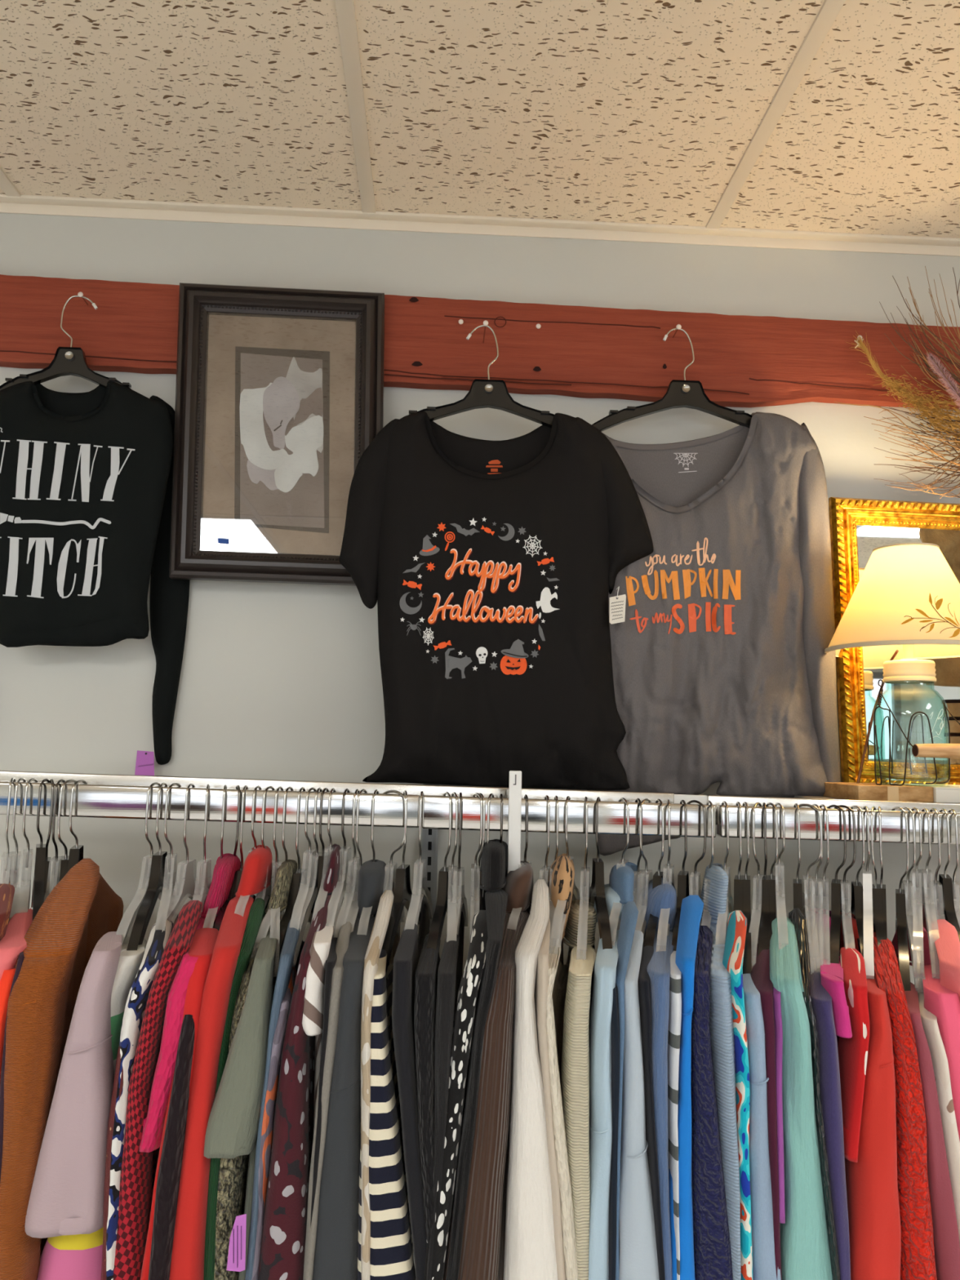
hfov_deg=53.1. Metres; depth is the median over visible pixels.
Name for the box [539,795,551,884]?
clothes hanger
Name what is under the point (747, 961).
clothes hanger
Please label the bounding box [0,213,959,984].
wall
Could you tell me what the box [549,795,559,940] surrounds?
clothes hanger
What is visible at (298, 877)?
clothes hanger
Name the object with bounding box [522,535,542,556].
print
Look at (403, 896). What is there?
clothes hanger
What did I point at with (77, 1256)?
blouse
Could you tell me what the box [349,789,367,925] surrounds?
clothes hanger
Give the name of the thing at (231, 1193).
sweater
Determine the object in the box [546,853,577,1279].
sweater
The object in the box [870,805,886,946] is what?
clothes hanger
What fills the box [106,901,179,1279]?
blouse
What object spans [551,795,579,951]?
clothes hanger
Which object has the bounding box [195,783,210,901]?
clothes hanger
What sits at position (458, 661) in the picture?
print
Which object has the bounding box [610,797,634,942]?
clothes hanger
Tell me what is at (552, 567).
print
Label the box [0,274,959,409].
wooden board
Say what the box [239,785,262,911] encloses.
clothes hanger
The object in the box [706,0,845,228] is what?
trim
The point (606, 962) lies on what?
sweater
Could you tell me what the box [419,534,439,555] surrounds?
print
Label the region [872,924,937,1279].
sweater
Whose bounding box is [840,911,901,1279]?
sweatshirt
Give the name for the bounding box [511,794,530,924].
clothes hanger
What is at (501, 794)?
clothes hanger
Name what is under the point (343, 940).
sweater
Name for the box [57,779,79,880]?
clothes hanger
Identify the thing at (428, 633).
print
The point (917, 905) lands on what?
clothes hanger
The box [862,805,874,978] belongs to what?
clothes hanger
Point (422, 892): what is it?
clothes hanger
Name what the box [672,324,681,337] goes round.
nail
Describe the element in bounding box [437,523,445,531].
print
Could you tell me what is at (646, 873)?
clothes hanger
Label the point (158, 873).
clothes hanger
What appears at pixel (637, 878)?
clothes hanger
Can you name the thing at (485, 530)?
print
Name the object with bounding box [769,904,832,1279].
blouse
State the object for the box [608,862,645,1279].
shirt
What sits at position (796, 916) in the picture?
blouse
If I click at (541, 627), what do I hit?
print
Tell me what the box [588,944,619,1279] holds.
sweater
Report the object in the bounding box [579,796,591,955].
clothes hanger
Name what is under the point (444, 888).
clothes hanger
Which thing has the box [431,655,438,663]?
print
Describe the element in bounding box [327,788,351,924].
clothes hanger
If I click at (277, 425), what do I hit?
print
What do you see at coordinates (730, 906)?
clothes hanger
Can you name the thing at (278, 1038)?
blouse
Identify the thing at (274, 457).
print
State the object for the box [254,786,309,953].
clothes hanger
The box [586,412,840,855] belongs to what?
shirt
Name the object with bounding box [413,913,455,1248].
shirt
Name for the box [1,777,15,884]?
clothes hanger
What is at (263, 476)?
print
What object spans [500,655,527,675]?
print
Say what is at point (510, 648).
print
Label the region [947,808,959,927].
clothes hanger
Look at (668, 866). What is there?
clothes hanger
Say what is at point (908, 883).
clothes hanger
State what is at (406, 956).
t-shirt
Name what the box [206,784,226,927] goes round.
clothes hanger
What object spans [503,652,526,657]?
print
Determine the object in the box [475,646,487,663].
print
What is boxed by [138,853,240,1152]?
sweater
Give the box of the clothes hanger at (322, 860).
[316,787,329,900]
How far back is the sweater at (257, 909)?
1.06 m
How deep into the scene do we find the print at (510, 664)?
1.50 m
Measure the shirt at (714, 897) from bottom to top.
0.514 m
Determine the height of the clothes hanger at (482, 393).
0.203 m
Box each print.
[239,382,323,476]
[240,352,324,528]
[246,459,302,493]
[262,376,299,448]
[262,410,293,454]
[266,448,287,466]
[274,457,302,492]
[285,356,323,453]
[292,387,323,427]
[399,591,422,614]
[402,579,422,589]
[403,562,425,573]
[406,621,421,635]
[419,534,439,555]
[422,545,435,551]
[422,627,434,644]
[426,561,435,571]
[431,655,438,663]
[433,640,451,649]
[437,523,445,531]
[444,531,454,551]
[444,648,471,679]
[450,523,479,536]
[469,518,476,525]
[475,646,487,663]
[480,525,494,535]
[485,459,502,474]
[489,662,497,670]
[497,523,514,540]
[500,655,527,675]
[501,639,528,657]
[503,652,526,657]
[505,658,520,670]
[517,526,526,534]
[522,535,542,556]
[530,649,538,657]
[536,586,558,613]
[537,557,554,565]
[538,624,545,640]
[546,577,559,581]
[549,564,555,571]
[673,453,697,472]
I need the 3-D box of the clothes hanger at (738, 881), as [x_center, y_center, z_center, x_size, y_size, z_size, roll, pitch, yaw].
[0.356,0.329,1.322,0.013,0.211,0.363,-1,-7,17]
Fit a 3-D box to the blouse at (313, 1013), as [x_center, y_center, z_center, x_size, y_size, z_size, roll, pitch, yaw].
[-0.195,0.576,1.241,0.035,0.448,0.439,1,-6,-2]
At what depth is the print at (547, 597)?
1.51 m
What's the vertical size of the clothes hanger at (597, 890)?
0.194 m
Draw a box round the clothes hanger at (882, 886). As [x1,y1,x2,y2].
[876,806,887,938]
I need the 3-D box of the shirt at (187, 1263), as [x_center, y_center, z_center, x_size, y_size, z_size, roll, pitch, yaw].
[-0.317,0.534,1.238,0.074,0.524,0.442,1,-6,-3]
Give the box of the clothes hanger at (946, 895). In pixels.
[938,808,959,941]
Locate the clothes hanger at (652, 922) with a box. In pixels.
[643,799,665,947]
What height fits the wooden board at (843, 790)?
0.023 m
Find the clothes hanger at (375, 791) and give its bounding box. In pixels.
[360,789,378,931]
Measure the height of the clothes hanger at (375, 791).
0.206 m
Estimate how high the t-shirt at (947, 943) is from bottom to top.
0.458 m
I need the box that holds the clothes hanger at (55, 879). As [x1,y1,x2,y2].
[48,778,65,894]
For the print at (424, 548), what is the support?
on the t-shirt at (490, 568)
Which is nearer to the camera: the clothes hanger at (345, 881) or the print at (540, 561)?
the clothes hanger at (345, 881)
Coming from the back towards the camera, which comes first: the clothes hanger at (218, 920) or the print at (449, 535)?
the print at (449, 535)
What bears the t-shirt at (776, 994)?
hanging from the clothes hanger at (764, 882)
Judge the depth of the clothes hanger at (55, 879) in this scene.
1.27 m
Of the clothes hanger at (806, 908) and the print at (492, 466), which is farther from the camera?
the print at (492, 466)
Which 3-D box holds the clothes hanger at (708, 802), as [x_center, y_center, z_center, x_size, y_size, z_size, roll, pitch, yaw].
[0.316,0.328,1.320,0.014,0.212,0.363,-1,-7,17]
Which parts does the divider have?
divider plate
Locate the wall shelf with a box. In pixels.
[794,795,954,803]
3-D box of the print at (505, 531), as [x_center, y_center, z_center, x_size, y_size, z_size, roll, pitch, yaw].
[0.042,-0.171,1.524,0.027,0.028,0.002,1,-6,-3]
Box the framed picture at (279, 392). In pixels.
[168,282,384,585]
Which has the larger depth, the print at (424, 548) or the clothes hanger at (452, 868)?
the print at (424, 548)
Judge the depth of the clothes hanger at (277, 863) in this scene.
1.28 m
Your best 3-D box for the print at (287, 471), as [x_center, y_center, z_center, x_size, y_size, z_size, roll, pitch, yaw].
[-0.326,-0.284,1.633,0.047,0.068,0.001,1,-6,-3]
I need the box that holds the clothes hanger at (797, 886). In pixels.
[792,803,802,912]
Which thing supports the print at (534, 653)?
attached to the t-shirt at (490, 568)
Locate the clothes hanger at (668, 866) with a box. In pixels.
[659,799,673,947]
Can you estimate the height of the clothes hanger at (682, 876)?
0.207 m
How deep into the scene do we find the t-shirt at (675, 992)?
1.06 m
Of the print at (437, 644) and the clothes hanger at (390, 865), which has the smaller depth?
the clothes hanger at (390, 865)
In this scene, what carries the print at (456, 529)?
on the t-shirt at (490, 568)
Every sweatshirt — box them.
[0,381,190,775]
[618,926,659,1279]
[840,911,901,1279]
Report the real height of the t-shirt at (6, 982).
0.411 m
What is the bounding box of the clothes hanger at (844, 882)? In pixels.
[834,804,856,946]
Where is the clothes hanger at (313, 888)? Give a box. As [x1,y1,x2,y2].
[293,787,322,955]
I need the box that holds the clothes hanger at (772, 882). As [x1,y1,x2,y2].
[765,802,777,948]
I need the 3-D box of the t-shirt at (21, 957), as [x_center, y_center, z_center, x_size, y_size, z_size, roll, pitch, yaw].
[-0.563,0.565,1.223,0.032,0.446,0.451,3,-7,-17]
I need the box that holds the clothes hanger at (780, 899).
[774,803,785,942]
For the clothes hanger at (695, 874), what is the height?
0.208 m
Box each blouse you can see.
[0,866,18,940]
[37,915,175,1279]
[100,1046,123,1279]
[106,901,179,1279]
[204,931,278,1279]
[244,896,317,1279]
[252,967,296,1279]
[257,844,342,1279]
[302,897,356,1131]
[360,889,400,1279]
[423,910,488,1279]
[426,911,464,1279]
[446,839,507,1279]
[502,879,557,1279]
[533,918,566,1279]
[722,910,753,1279]
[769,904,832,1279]
[788,907,840,1279]
[914,984,959,1243]
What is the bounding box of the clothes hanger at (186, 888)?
[160,783,204,924]
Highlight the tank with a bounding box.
[140,928,218,1279]
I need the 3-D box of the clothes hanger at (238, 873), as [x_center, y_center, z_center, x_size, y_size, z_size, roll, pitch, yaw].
[-0.320,0.305,1.290,0.012,0.219,0.363,1,-6,-1]
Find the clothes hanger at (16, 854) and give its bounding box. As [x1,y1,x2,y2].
[8,777,26,917]
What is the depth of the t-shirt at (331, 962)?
1.04 m
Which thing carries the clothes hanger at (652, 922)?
hanging from the rail
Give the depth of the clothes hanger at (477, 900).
1.27 m
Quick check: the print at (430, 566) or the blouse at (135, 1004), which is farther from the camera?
the print at (430, 566)
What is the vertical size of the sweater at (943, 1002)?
0.436 m
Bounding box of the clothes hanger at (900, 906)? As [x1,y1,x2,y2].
[891,806,911,991]
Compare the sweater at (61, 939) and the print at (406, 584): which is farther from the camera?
the print at (406, 584)
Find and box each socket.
[484,383,493,392]
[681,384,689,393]
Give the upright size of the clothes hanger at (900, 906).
0.224 m
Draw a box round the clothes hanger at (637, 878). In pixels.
[633,798,643,907]
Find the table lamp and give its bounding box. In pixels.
[824,542,959,786]
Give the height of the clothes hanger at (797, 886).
0.214 m
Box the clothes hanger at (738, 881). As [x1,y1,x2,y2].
[733,801,742,911]
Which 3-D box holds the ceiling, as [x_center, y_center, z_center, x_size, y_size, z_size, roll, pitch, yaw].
[0.603,-1.158,-1.530,7.400,0.100,6.650,1,-6,-3]
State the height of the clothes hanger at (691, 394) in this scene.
0.202 m
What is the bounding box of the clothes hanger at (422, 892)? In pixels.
[408,791,431,926]
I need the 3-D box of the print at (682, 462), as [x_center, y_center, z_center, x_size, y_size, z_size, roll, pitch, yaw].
[0.354,-0.305,1.652,0.042,0.036,0.001,1,-6,-3]
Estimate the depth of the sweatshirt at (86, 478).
1.56 m
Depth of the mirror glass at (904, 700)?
1.65 m
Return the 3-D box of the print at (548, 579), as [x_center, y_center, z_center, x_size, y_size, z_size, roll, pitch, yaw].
[0.116,-0.095,1.519,0.023,0.006,0.001,3,-6,-12]
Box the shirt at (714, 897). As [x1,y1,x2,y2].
[700,862,741,1279]
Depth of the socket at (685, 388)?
1.66 m
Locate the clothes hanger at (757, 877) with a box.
[751,802,764,961]
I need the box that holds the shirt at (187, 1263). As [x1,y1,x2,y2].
[168,844,272,1279]
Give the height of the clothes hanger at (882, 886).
0.217 m
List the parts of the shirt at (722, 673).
panel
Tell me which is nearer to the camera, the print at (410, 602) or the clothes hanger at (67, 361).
the print at (410, 602)
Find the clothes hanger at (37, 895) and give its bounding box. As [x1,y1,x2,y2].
[31,778,49,919]
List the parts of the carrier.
handle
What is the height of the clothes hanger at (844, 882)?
0.213 m
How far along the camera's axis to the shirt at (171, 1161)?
1.01 m
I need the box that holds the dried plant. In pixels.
[834,266,959,498]
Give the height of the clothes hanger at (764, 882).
0.210 m
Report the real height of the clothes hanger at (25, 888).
0.204 m
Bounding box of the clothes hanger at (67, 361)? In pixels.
[0,295,131,390]
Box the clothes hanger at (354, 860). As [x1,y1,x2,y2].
[337,788,359,935]
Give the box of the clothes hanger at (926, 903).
[921,808,939,974]
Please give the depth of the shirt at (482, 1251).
1.04 m
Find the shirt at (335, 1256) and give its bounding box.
[312,859,387,1279]
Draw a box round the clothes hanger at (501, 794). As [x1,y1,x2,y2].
[499,793,503,889]
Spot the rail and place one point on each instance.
(104, 795)
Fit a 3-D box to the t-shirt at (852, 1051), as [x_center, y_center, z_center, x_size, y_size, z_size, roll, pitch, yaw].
[0.482,0.609,1.271,0.044,0.429,0.464,-1,-7,19]
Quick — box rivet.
[64,351,74,359]
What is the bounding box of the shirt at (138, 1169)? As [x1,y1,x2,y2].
[113,884,210,1279]
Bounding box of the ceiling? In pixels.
[0,0,959,238]
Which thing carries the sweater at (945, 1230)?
hanging from the clothes hanger at (900, 906)
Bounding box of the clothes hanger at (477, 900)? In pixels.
[473,792,484,915]
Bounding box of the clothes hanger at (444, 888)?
[426,791,458,949]
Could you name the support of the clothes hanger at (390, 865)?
hanging from the rail
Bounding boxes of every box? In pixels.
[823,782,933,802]
[899,783,959,803]
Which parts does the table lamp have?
power cord, shade trim, lamp shade, shade trim, lamp stem, jar lid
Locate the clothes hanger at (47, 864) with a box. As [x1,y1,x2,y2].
[44,778,54,901]
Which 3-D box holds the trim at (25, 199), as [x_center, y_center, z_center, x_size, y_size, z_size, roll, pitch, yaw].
[0.436,-0.745,1.754,7.400,0.006,0.022,1,-6,-3]
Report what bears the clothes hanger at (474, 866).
hanging from the rail
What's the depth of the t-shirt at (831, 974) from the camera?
1.13 m
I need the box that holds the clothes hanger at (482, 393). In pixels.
[408,324,554,427]
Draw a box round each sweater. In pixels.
[0,857,123,1279]
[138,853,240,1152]
[203,891,278,1279]
[213,859,303,1279]
[302,921,351,1279]
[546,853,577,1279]
[560,899,596,1279]
[588,883,625,1279]
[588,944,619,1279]
[690,925,733,1279]
[808,969,850,1279]
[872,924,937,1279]
[891,923,959,1140]
[894,948,959,1279]
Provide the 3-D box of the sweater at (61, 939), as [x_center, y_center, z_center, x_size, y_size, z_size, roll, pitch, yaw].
[-0.531,0.536,1.224,0.075,0.505,0.444,3,-6,-13]
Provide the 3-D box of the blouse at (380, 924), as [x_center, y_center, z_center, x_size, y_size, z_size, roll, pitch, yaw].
[-0.119,0.564,1.246,0.028,0.478,0.439,1,-6,1]
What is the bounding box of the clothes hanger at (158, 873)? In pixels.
[126,782,168,950]
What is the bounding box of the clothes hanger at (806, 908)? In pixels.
[798,804,822,970]
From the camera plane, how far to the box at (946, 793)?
1.45 m
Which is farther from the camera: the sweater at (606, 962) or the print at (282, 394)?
the print at (282, 394)
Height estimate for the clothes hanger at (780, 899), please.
0.190 m
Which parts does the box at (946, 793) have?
box lid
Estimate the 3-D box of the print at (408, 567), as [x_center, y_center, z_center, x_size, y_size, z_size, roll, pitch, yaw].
[-0.104,-0.114,1.516,0.036,0.018,0.002,2,-6,-3]
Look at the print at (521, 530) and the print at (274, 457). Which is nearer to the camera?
the print at (521, 530)
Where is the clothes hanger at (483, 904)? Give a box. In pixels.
[480,793,493,910]
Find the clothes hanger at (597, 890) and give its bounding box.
[587,796,612,949]
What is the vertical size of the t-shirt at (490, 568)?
0.625 m
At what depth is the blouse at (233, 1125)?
1.03 m
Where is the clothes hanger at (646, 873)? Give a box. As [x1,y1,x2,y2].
[636,798,651,930]
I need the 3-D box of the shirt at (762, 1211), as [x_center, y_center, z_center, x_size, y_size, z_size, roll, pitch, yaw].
[0.352,0.605,1.271,0.077,0.430,0.470,-1,-7,15]
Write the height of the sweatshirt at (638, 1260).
0.445 m
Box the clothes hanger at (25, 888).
[18,777,38,910]
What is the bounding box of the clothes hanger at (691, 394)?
[591,328,752,431]
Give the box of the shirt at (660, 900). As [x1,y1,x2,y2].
[635,877,676,1279]
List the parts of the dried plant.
plume stem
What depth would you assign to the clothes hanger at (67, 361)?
1.62 m
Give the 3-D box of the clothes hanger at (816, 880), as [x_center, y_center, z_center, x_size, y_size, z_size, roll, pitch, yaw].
[0.465,0.333,1.327,0.018,0.210,0.363,-1,-7,19]
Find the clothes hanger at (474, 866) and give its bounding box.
[470,792,482,923]
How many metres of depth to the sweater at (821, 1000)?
1.06 m
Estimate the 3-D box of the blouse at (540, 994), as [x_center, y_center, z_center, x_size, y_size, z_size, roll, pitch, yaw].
[0.096,0.582,1.254,0.047,0.457,0.449,1,-6,5]
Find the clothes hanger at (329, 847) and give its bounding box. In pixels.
[320,787,343,906]
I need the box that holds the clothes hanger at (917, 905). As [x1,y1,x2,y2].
[911,807,923,970]
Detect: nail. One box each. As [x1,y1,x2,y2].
[77,291,88,305]
[482,320,488,342]
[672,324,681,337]
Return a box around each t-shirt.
[0,896,32,980]
[0,907,31,1081]
[0,951,24,1180]
[24,912,176,1238]
[310,932,338,1227]
[338,411,653,790]
[357,915,417,1279]
[391,903,429,1279]
[637,939,665,1279]
[667,951,681,1279]
[750,943,782,1279]
[773,986,785,1223]
[805,907,852,1050]
[838,946,869,1162]
[923,909,959,1001]
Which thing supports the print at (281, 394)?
attached to the framed picture at (279, 392)
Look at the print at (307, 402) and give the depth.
1.65 m
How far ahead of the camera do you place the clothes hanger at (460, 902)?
1.29 m
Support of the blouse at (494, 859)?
hanging from the clothes hanger at (483, 904)
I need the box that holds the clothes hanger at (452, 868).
[447,791,457,928]
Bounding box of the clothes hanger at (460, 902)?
[449,792,467,937]
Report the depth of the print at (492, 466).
1.60 m
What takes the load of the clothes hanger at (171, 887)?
hanging from the rail
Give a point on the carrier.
(933, 750)
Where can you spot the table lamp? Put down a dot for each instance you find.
(906, 596)
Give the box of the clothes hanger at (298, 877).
[273,786,315,985]
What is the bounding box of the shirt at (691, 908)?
[668,894,703,1279]
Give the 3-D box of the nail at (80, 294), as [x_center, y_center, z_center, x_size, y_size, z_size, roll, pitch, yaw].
[-0.677,-0.582,1.648,0.009,0.009,0.050,1,-6,-3]
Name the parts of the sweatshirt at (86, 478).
panel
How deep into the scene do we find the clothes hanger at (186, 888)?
1.27 m
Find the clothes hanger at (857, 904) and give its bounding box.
[848,805,865,957]
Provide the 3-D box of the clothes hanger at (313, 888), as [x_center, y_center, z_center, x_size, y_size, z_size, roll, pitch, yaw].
[-0.220,0.298,1.296,0.012,0.196,0.363,1,-6,-1]
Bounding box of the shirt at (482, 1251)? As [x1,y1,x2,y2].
[443,860,533,1279]
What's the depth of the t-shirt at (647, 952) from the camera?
1.05 m
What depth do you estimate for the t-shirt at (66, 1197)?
1.02 m
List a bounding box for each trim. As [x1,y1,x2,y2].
[0,167,21,196]
[0,193,959,246]
[0,202,959,256]
[334,0,375,213]
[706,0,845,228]
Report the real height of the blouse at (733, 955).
0.464 m
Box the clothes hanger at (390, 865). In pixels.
[382,790,405,922]
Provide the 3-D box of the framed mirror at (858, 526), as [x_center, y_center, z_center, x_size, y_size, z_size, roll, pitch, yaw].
[0.871,0.011,1.655,0.533,0.510,0.022,1,-6,-3]
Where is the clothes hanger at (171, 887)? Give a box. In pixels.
[158,782,182,928]
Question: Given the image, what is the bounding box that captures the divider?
[506,770,521,871]
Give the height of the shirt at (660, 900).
0.492 m
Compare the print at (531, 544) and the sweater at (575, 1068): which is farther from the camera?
the print at (531, 544)
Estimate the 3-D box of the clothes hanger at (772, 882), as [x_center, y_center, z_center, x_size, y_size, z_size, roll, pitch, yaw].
[0.401,0.330,1.324,0.019,0.210,0.363,-1,-7,17]
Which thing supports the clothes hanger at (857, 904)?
hanging from the rail
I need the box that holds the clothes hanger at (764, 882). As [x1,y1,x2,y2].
[757,802,768,955]
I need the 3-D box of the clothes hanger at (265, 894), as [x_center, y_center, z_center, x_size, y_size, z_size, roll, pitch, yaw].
[-0.287,0.302,1.292,0.013,0.210,0.363,2,-6,-4]
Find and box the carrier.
[873,679,959,786]
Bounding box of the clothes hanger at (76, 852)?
[66,779,88,872]
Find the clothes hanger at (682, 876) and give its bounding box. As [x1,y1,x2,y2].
[671,800,688,951]
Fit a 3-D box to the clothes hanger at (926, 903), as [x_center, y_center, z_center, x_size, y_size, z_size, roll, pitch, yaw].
[0.621,0.332,1.335,0.012,0.195,0.363,-1,-7,22]
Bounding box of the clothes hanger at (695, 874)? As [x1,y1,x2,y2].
[687,800,706,925]
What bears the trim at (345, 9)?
attached to the ceiling
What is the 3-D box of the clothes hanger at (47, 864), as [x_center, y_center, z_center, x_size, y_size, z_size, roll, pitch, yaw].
[-0.577,0.292,1.278,0.012,0.214,0.363,4,-7,-24]
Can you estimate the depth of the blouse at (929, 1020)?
1.07 m
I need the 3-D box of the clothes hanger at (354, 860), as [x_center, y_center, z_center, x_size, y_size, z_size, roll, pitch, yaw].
[-0.169,0.303,1.298,0.012,0.202,0.363,1,-6,0]
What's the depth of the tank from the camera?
1.04 m
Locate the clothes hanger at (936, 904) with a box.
[928,808,942,919]
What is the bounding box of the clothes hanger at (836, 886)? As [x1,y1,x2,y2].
[826,804,846,963]
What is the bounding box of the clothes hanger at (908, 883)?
[898,807,923,991]
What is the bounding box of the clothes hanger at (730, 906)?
[719,800,733,936]
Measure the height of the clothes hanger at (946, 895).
0.201 m
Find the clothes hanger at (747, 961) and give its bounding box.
[742,801,751,973]
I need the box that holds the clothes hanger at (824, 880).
[819,804,829,938]
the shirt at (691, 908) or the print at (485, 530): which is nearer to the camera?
the shirt at (691, 908)
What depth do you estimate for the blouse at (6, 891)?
1.11 m
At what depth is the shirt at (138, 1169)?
1.03 m
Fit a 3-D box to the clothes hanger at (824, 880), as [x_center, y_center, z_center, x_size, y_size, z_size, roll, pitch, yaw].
[0.475,0.334,1.327,0.015,0.211,0.363,-1,-7,20]
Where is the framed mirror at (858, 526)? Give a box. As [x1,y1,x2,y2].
[828,497,959,784]
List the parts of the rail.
splice plate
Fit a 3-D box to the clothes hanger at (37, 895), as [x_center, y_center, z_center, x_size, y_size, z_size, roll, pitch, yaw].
[-0.585,0.283,1.279,0.016,0.196,0.363,4,-7,-24]
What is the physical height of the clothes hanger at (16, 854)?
0.207 m
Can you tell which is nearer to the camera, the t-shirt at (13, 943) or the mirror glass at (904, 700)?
the t-shirt at (13, 943)
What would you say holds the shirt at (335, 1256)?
hanging from the clothes hanger at (357, 867)
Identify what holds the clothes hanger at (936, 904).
hanging from the rail
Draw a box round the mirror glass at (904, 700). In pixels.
[856,524,959,764]
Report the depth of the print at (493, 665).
1.50 m
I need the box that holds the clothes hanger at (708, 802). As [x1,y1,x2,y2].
[703,800,714,928]
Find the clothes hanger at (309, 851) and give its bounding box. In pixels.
[293,787,317,925]
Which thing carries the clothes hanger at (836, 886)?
hanging from the rail
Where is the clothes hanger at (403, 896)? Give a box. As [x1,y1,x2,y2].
[381,790,420,973]
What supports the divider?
hanging from the rail
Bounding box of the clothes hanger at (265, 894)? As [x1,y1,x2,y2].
[258,786,282,919]
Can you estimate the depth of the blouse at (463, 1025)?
1.04 m
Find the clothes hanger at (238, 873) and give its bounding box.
[231,785,256,902]
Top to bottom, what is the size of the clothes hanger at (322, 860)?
0.196 m
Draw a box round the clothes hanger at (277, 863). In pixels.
[271,786,284,967]
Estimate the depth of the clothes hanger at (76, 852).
1.27 m
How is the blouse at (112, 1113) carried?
hanging from the clothes hanger at (186, 888)
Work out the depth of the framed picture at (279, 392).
1.64 m
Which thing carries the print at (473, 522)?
on the t-shirt at (490, 568)
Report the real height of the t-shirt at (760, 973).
0.431 m
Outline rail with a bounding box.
[0,770,959,844]
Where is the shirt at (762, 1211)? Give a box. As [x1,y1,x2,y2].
[742,927,781,1279]
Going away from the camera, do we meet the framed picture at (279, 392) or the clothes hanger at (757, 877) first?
the clothes hanger at (757, 877)
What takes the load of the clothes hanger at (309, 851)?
hanging from the rail
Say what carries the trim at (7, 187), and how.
attached to the ceiling
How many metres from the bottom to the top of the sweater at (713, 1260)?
0.446 m
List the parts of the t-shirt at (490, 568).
panel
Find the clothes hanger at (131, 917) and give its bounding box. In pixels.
[120,782,170,946]
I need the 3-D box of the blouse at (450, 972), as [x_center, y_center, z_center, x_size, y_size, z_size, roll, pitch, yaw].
[-0.044,0.589,1.247,0.032,0.432,0.439,1,-6,1]
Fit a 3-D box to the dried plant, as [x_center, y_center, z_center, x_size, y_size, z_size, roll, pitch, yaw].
[0.782,-0.453,1.658,0.367,0.435,0.100,1,-6,0]
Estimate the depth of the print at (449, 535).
1.52 m
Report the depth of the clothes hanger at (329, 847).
1.28 m
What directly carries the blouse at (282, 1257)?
hanging from the clothes hanger at (322, 860)
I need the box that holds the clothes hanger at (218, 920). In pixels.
[212,785,240,930]
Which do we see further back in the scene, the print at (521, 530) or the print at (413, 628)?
the print at (521, 530)
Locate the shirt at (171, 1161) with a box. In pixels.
[147,1014,195,1279]
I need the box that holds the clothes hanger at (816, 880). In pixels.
[812,804,822,968]
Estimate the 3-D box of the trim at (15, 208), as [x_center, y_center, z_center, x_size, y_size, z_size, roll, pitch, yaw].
[0.435,-0.733,1.763,7.400,0.020,0.003,1,-6,-3]
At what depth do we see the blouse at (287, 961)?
1.04 m
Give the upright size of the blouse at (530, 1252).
0.494 m

